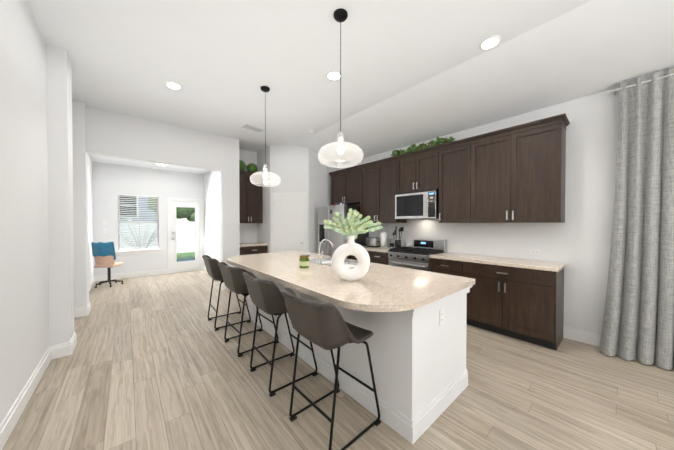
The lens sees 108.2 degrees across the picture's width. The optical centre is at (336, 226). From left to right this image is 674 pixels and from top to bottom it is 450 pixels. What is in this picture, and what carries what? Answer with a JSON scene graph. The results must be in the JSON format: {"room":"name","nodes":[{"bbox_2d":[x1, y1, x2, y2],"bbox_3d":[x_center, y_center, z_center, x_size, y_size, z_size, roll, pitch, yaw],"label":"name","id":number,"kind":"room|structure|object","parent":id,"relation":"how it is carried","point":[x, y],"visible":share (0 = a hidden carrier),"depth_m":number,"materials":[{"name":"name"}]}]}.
{"room":"kitchen","nodes":[
{"label":"kitchen","id":0,"kind":"room"},
{"bbox_2d":[0,0,618,423],"bbox_3d":[-0.460,-0.245,3.160,4.880,3.200,11.240,0,1,-41],"label":"wall","id":1,"kind":"structure","parent":0,"point":[60,190],"depth_m":2.87,"materials":[{"name":"paint"}]},
{"bbox_2d":[0,345,53,449],"bbox_3d":[-2.276,1.301,1.740,0.016,0.135,2.000,0,1,-41],"label":"baseboard","id":2,"kind":"structure","parent":1,"relation":"attached to","point":[11,419],"depth_m":1.81,"materials":[{"name":"white wood"}]},
{"bbox_2d":[55,308,75,348],"bbox_3d":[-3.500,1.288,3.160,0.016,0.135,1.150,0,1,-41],"label":"baseboard","id":3,"kind":"structure","parent":1,"relation":"attached to","point":[57,346],"depth_m":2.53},
{"bbox_2d":[68,332,76,354],"bbox_3d":[-2.921,1.292,2.703,0.016,0.135,0.332,0,1,-41],"label":"baseboard","id":4,"kind":"structure","parent":1,"relation":"attached to","point":[71,345],"depth_m":2.62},
{"bbox_2d":[76,276,94,312],"bbox_3d":[-4.937,1.272,4.826,0.016,0.135,2.650,0,1,-41],"label":"baseboard","id":5,"kind":"structure","parent":1,"relation":"attached to","point":[92,281],"depth_m":5.17,"materials":[{"name":"white wood"}]},
{"bbox_2d":[86,302,90,315],"bbox_3d":[-3.868,1.282,3.801,0.016,0.135,0.332,0,1,-41],"label":"baseboard","id":6,"kind":"structure","parent":1,"relation":"attached to","point":[88,308],"depth_m":3.71,"materials":[{"name":"white wood"}]},
{"bbox_2d":[95,269,167,281],"bbox_3d":[-5.239,1.258,6.305,1.430,0.135,0.016,0,1,-41],"label":"baseboard","id":7,"kind":"structure","parent":1,"relation":"attached to","point":[162,271],"depth_m":6.28,"materials":[{"name":"white wood"}]},
{"bbox_2d":[115,195,161,254],"bbox_3d":[-5.183,-0.050,6.395,0.950,1.550,0.155,0,1,-41],"label":"nook window","id":8,"kind":"structure","parent":1,"relation":"in","point":[118,252],"depth_m":6.36,"materials":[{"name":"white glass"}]},
{"bbox_2d":[118,193,158,250],"bbox_3d":[-5.176,-0.101,6.387,0.820,1.445,0.046,0,1,-41],"label":"window blinds","id":9,"kind":"object","parent":8,"relation":"attached to","point":[137,235],"visible":1,"depth_m":6.37,"materials":[{"name":"white plastic"}]},
{"bbox_2d":[171,201,199,271],"bbox_3d":[-4.370,0.297,7.072,0.720,2.018,0.126,0,1,-41],"label":"door","id":10,"kind":"structure","parent":1,"relation":"in","point":[179,266],"depth_m":7.05,"materials":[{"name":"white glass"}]},
{"bbox_2d":[167,197,203,273],"bbox_3d":[-4.396,0.258,7.101,0.900,2.120,0.136,0,1,-41],"label":"door frame","id":11,"kind":"structure","parent":1,"relation":"attached to","point":[170,199],"depth_m":7.04,"materials":[{"name":"white wood"}]},
{"bbox_2d":[239,170,262,222],"bbox_3d":[-2.162,-0.671,5.861,0.655,1.202,0.369,0,1,-41],"label":"upper cabinet","id":12,"kind":"object","parent":1,"relation":"attached to","point":[250,202],"visible":0.6,"depth_m":5.76,"materials":[{"name":"brown wood"}]},
{"bbox_2d":[239,160,245,170],"bbox_3d":[-2.301,-1.427,5.760,0.293,0.281,0.296,0,1,-41],"label":"topiary","id":13,"kind":"object","parent":12,"relation":"on","point":[242,165],"visible":0.54,"depth_m":5.69,"materials":[{"name":"green plant"}]},
{"bbox_2d":[247,163,257,171],"bbox_3d":[-2.073,-1.411,5.970,0.267,0.259,0.269,0,1,-41],"label":"topiary","id":14,"kind":"object","parent":12,"relation":"on","point":[251,167],"visible":0.96,"depth_m":5.89,"materials":[{"name":"green plant"}]},
{"bbox_2d":[271,192,306,252],"bbox_3d":[-1.103,0.280,5.596,0.842,2.104,0.080,0,1,4],"label":"pantry door","id":15,"kind":"structure","parent":1,"relation":"in","point":[288,221],"depth_m":5.62,"materials":[{"name":"white paint"}]},
{"bbox_2d":[329,169,356,204],"bbox_3d":[0.291,-0.870,5.571,0.335,0.725,0.960,0,1,-41],"label":"upper cabinet","id":16,"kind":"object","parent":1,"relation":"attached to","point":[343,184],"depth_m":5.46,"materials":[{"name":"brown wood"}]},
{"bbox_2d":[357,157,406,222],"bbox_3d":[0.902,-0.643,4.865,0.335,1.165,1.032,0,1,-41],"label":"upper cabinet","id":17,"kind":"object","parent":1,"relation":"attached to","point":[377,182],"depth_m":4.72,"materials":[{"name":"brown wood"}]},
{"bbox_2d":[391,136,455,155],"bbox_3d":[1.446,-1.352,4.191,0.271,0.182,1.174,0,1,-41],"label":"garland","id":18,"kind":"object","parent":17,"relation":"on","point":[412,147],"visible":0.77,"depth_m":4.09,"materials":[{"name":"green plant"}]},
{"bbox_2d":[397,149,432,192],"bbox_3d":[1.457,-0.902,4.219,0.335,0.635,0.790,0,1,-41],"label":"upper cabinet","id":19,"kind":"object","parent":1,"relation":"attached to","point":[414,170],"depth_m":4.12,"materials":[{"name":"brown wood"}]},
{"bbox_2d":[395,189,438,218],"bbox_3d":[1.418,-0.352,4.191,0.439,0.455,0.760,0,1,-41],"label":"microwave","id":20,"kind":"object","parent":19,"relation":"attached to","point":[423,204],"visible":0.96,"depth_m":4.02,"materials":[{"name":"silver metal"}]},
{"bbox_2d":[433,141,464,222],"bbox_3d":[1.868,-0.633,3.745,0.335,1.165,0.592,0,1,-41],"label":"upper cabinet","id":21,"kind":"object","parent":1,"relation":"attached to","point":[448,160],"depth_m":3.68,"materials":[{"name":"brown wood"}]},
{"bbox_2d":[454,244,461,248],"bbox_3d":[1.947,0.328,3.921,0.007,0.070,0.115,0,1,-41],"label":"outlet","id":22,"kind":"object","parent":1,"relation":"attached to","point":[458,246],"visible":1,"depth_m":3.92,"materials":[{"name":"white plastic"}]},
{"bbox_2d":[465,117,567,222],"bbox_3d":[2.312,-0.628,3.230,0.335,1.165,1.011,0,1,-41],"label":"upper cabinet","id":23,"kind":"object","parent":1,"relation":"attached to","point":[515,174],"depth_m":3.05,"materials":[{"name":"brown wood"}]},
{"bbox_2d":[529,249,539,254],"bbox_3d":[2.580,0.335,3.186,0.007,0.070,0.115,0,1,-41],"label":"outlet","id":24,"kind":"object","parent":1,"relation":"attached to","point":[535,251],"visible":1,"depth_m":3.19,"materials":[{"name":"white plastic"}]},
{"bbox_2d":[563,326,600,346],"bbox_3d":[3.811,1.301,1.763,0.016,0.135,3.225,0,1,-41],"label":"baseboard","id":25,"kind":"structure","parent":1,"relation":"attached to","point":[590,338],"depth_m":2.85,"materials":[{"name":"white wood"}]},
{"bbox_2d":[599,67,673,369],"bbox_3d":[3.474,-0.072,1.960,0.249,2.853,1.842,0,1,-41],"label":"curtain","id":26,"kind":"object","parent":1,"relation":"hanging from","point":[638,321],"visible":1,"depth_m":2.44,"materials":[{"name":"fabric"}]},
{"bbox_2d":[2,270,673,449],"bbox_3d":[-0.460,1.385,3.176,4.880,0.060,11.240,0,1,-41],"label":"floor","id":27,"kind":"structure","parent":0,"point":[154,362],"depth_m":1.98,"materials":[{"name":"brown wood"}]},
{"bbox_2d":[91,242,122,287],"bbox_3d":[-5.094,0.833,5.427,0.510,0.999,0.517,0,1,-41],"label":"office chair","id":28,"kind":"object","parent":27,"relation":"on","point":[103,254],"visible":1,"depth_m":5.26,"materials":[{"name":"blue fabric"}]},
{"bbox_2d":[202,255,250,330],"bbox_3d":[-1.568,0.881,3.446,0.566,0.944,0.508,0,1,-41],"label":"stool","id":29,"kind":"object","parent":27,"relation":"on","point":[213,269],"visible":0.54,"depth_m":3.21,"materials":[{"name":"leather"}]},
{"bbox_2d":[218,262,278,356],"bbox_3d":[-1.031,0.886,2.822,0.559,0.944,0.502,0,1,-41],"label":"stool","id":30,"kind":"object","parent":27,"relation":"on","point":[234,280],"visible":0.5,"depth_m":2.60,"materials":[{"name":"leather"}]},
{"bbox_2d":[240,242,267,271],"bbox_3d":[-2.077,0.873,5.774,0.662,0.915,0.637,0,1,-41],"label":"base cabinet","id":31,"kind":"object","parent":27,"relation":"on","point":[252,248],"visible":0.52,"depth_m":5.56,"materials":[{"name":"brown wood"}]},
{"bbox_2d":[243,271,317,396],"bbox_3d":[-0.529,0.892,2.241,0.563,0.944,0.505,0,1,-41],"label":"stool","id":32,"kind":"object","parent":27,"relation":"on","point":[266,296],"visible":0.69,"depth_m":2.02,"materials":[{"name":"leather"}]},
{"bbox_2d":[281,288,380,449],"bbox_3d":[-0.044,0.897,1.679,0.559,0.944,0.502,0,1,-41],"label":"stool","id":33,"kind":"object","parent":27,"relation":"on","point":[325,326],"visible":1,"depth_m":1.49,"materials":[{"name":"leather"}]},
{"bbox_2d":[318,204,368,258],"bbox_3d":[0.104,0.440,5.429,0.800,1.763,0.890,0,1,-41],"label":"refrigerator","id":34,"kind":"object","parent":27,"relation":"on","point":[337,239],"visible":0.38,"depth_m":5.18,"materials":[{"name":"silver metal"}]},
{"bbox_2d":[246,259,470,443],"bbox_3d":[-0.112,0.920,2.877,0.908,0.875,2.848,0,1,-41],"label":"kitchen island","id":35,"kind":"object","parent":27,"relation":"on","point":[418,355],"depth_m":1.77,"materials":[{"name":"paint"}]},
{"bbox_2d":[226,251,474,322],"bbox_3d":[-0.240,0.464,2.762,1.265,0.040,2.900,0,1,-41],"label":"island countertop","id":36,"kind":"structure","parent":35,"relation":"on","point":[385,292],"depth_m":1.94,"materials":[{"name":"beige stone"}]},
{"bbox_2d":[299,255,308,267],"bbox_3d":[-0.352,0.379,2.612,0.105,0.131,0.105,0,1,-41],"label":"candle jar","id":37,"kind":"object","parent":36,"relation":"on","point":[303,261],"visible":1,"depth_m":2.57,"materials":[{"name":"green glass"}]},
{"bbox_2d":[309,239,333,264],"bbox_3d":[-0.190,0.294,2.937,0.241,0.295,0.342,0,1,-41],"label":"faucet","id":38,"kind":"object","parent":36,"relation":"on","point":[320,257],"visible":0.85,"depth_m":2.80,"materials":[{"name":"silver metal"}]},
{"bbox_2d":[324,209,382,280],"bbox_3d":[0.137,0.150,2.013,0.422,0.599,0.277,0,1,-41],"label":"vase","id":39,"kind":"object","parent":36,"relation":"on","point":[352,228],"visible":1,"depth_m":1.98,"materials":[{"name":"ceramic"}]},
{"bbox_2d":[439,308,444,324],"bbox_3d":[0.775,0.668,1.798,0.070,0.115,0.007,0,1,-41],"label":"outlet","id":40,"kind":"object","parent":35,"relation":"attached to","point":[442,314],"visible":1,"depth_m":1.79,"materials":[{"name":"white plastic"}]},
{"bbox_2d":[366,250,389,264],"bbox_3d":[0.941,0.904,4.651,0.575,0.876,0.511,0,1,-41],"label":"base cabinet","id":41,"kind":"object","parent":27,"relation":"on","point":[374,258],"depth_m":4.43,"materials":[{"name":"brown wood"}]},
{"bbox_2d":[363,246,394,253],"bbox_3d":[0.804,0.444,4.795,0.590,0.040,0.915,0,1,-41],"label":"countertop","id":42,"kind":"structure","parent":41,"relation":"on","point":[379,250],"depth_m":4.46,"materials":[{"name":"beige stone"}]},
{"bbox_2d":[365,237,380,246],"bbox_3d":[0.748,0.326,5.011,0.164,0.192,0.307,0,1,-41],"label":"toaster","id":43,"kind":"object","parent":42,"relation":"on","point":[372,241],"visible":0.98,"depth_m":4.94,"materials":[{"name":"silver metal"}]},
{"bbox_2d":[380,230,387,247],"bbox_3d":[0.926,0.248,4.835,0.156,0.350,0.156,0,1,-41],"label":"paper towel holder","id":44,"kind":"object","parent":42,"relation":"on","point":[383,240],"visible":1,"depth_m":4.78,"materials":[{"name":"white paper"}]},
{"bbox_2d":[389,234,393,247],"bbox_3d":[1.036,0.292,4.686,0.154,0.265,0.106,0,1,-41],"label":"press","id":45,"kind":"object","parent":42,"relation":"on","point":[391,245],"visible":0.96,"depth_m":4.67,"materials":[{"name":"silver metal"}]},
{"bbox_2d":[393,226,403,247],"bbox_3d":[1.146,0.213,4.596,0.208,0.425,0.181,0,1,-41],"label":"utensil holder","id":46,"kind":"object","parent":42,"relation":"on","point":[397,243],"visible":0.79,"depth_m":4.55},
{"bbox_2d":[388,238,446,271],"bbox_3d":[1.337,0.784,4.132,0.651,1.125,0.750,0,1,-41],"label":"range","id":47,"kind":"object","parent":27,"relation":"on","point":[414,253],"visible":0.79,"depth_m":4.04,"materials":[{"name":"silver metal"}]},
{"bbox_2d":[430,258,455,275],"bbox_3d":[1.791,0.913,3.666,0.575,0.876,0.531,0,1,-41],"label":"base cabinet","id":48,"kind":"object","parent":27,"relation":"on","point":[437,265],"depth_m":3.53,"materials":[{"name":"brown wood"}]},
{"bbox_2d":[456,262,563,350],"bbox_3d":[2.217,0.918,3.172,0.575,0.876,1.016,0,1,-41],"label":"base cabinet","id":49,"kind":"object","parent":27,"relation":"on","point":[520,299],"depth_m":2.88,"materials":[{"name":"brown wood"}]},
{"bbox_2d":[430,254,565,273],"bbox_3d":[2.084,0.458,3.311,0.590,0.040,1.445,0,1,-41],"label":"countertop","id":50,"kind":"structure","parent":49,"relation":"on","point":[525,264],"depth_m":3.06,"materials":[{"name":"beige stone"}]},
{"bbox_2d":[27,0,673,174],"bbox_3d":[-0.420,-1.707,3.101,4.880,0.475,11.120,0,1,-41],"label":"ceiling","id":51,"kind":"structure","parent":0,"point":[415,71],"depth_m":2.63,"materials":[{"name":"paint"}]},
{"bbox_2d":[164,81,181,89],"bbox_3d":[-2.150,-1.841,3.206,0.196,0.008,0.196,0,1,-41],"label":"recessed light","id":52,"kind":"object","parent":51,"relation":"in","point":[172,85],"visible":1,"depth_m":3.20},
{"bbox_2d":[241,124,264,132],"bbox_3d":[-1.590,-1.855,4.639,0.200,0.008,0.400,0,1,41],"label":"ceiling vent","id":53,"kind":"object","parent":51,"relation":"in","point":[253,128],"visible":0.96,"depth_m":4.63,"materials":[{"name":"white metal"}]},
{"bbox_2d":[250,86,280,186],"bbox_3d":[-0.961,-1.196,3.273,0.400,1.300,0.400,0,1,-41],"label":"pendant light","id":54,"kind":"object","parent":51,"relation":"hanging from","point":[265,89],"visible":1,"depth_m":3.27,"materials":[{"name":"clear glass"}]},
{"bbox_2d":[326,71,341,80],"bbox_3d":[-0.038,-1.839,2.993,0.196,0.008,0.196,0,1,-41],"label":"recessed light","id":55,"kind":"object","parent":51,"relation":"in","point":[333,75],"visible":0.96,"depth_m":2.98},
{"bbox_2d":[318,8,363,167],"bbox_3d":[0.032,-1.185,2.122,0.400,1.300,0.400,0,1,-41],"label":"pendant light","id":56,"kind":"object","parent":51,"relation":"hanging from","point":[340,15],"visible":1,"depth_m":2.11,"materials":[{"name":"clear glass"}]},
{"bbox_2d":[479,36,501,50],"bbox_3d":[1.538,-1.834,2.452,0.196,0.008,0.196,0,1,-41],"label":"recessed light","id":57,"kind":"object","parent":51,"relation":"in","point":[491,42],"visible":1,"depth_m":2.45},
{"label":"outside","id":58,"kind":"structure","parent":0,"visible":0},
{"bbox_2d":[177,252,194,261],"bbox_3d":[-7.742,1.338,12.874,55.000,0.090,60.000,0,1,-41],"label":"ground","id":59,"kind":"structure","parent":58,"point":[180,257],"depth_m":10.78,"materials":[{"name":"green plant"}]},
{"bbox_2d":[120,195,156,220],"bbox_3d":[-17.536,-3.224,14.617,11.700,9.060,9.300,0,1,-41],"label":"house","id":60,"kind":"structure","parent":59,"relation":"on","point":[136,209],"depth_m":14.07,"materials":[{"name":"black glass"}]},
{"bbox_2d":[122,227,156,247],"bbox_3d":[-8.369,0.619,10.524,1.373,1.467,0.724,0,1,-41],"label":"shrub","id":61,"kind":"object","parent":59,"relation":"on","point":[143,240],"depth_m":10.58,"materials":[{"name":"plant"}]},
{"bbox_2d":[120,218,194,252],"bbox_3d":[-8.505,0.496,11.554,30.130,1.680,0.110,0,1,-41],"label":"fence","id":62,"kind":"object","parent":59,"relation":"on","point":[184,238],"depth_m":12.14,"materials":[{"name":"white"}]},
{"bbox_2d":[147,197,194,221],"bbox_3d":[-7.653,-1.057,14.713,6.307,4.736,2.620,0,1,-41],"label":"tree","id":63,"kind":"object","parent":59,"relation":"on","point":[189,216],"depth_m":12.96,"materials":[{"name":"green plant"}]}
]}

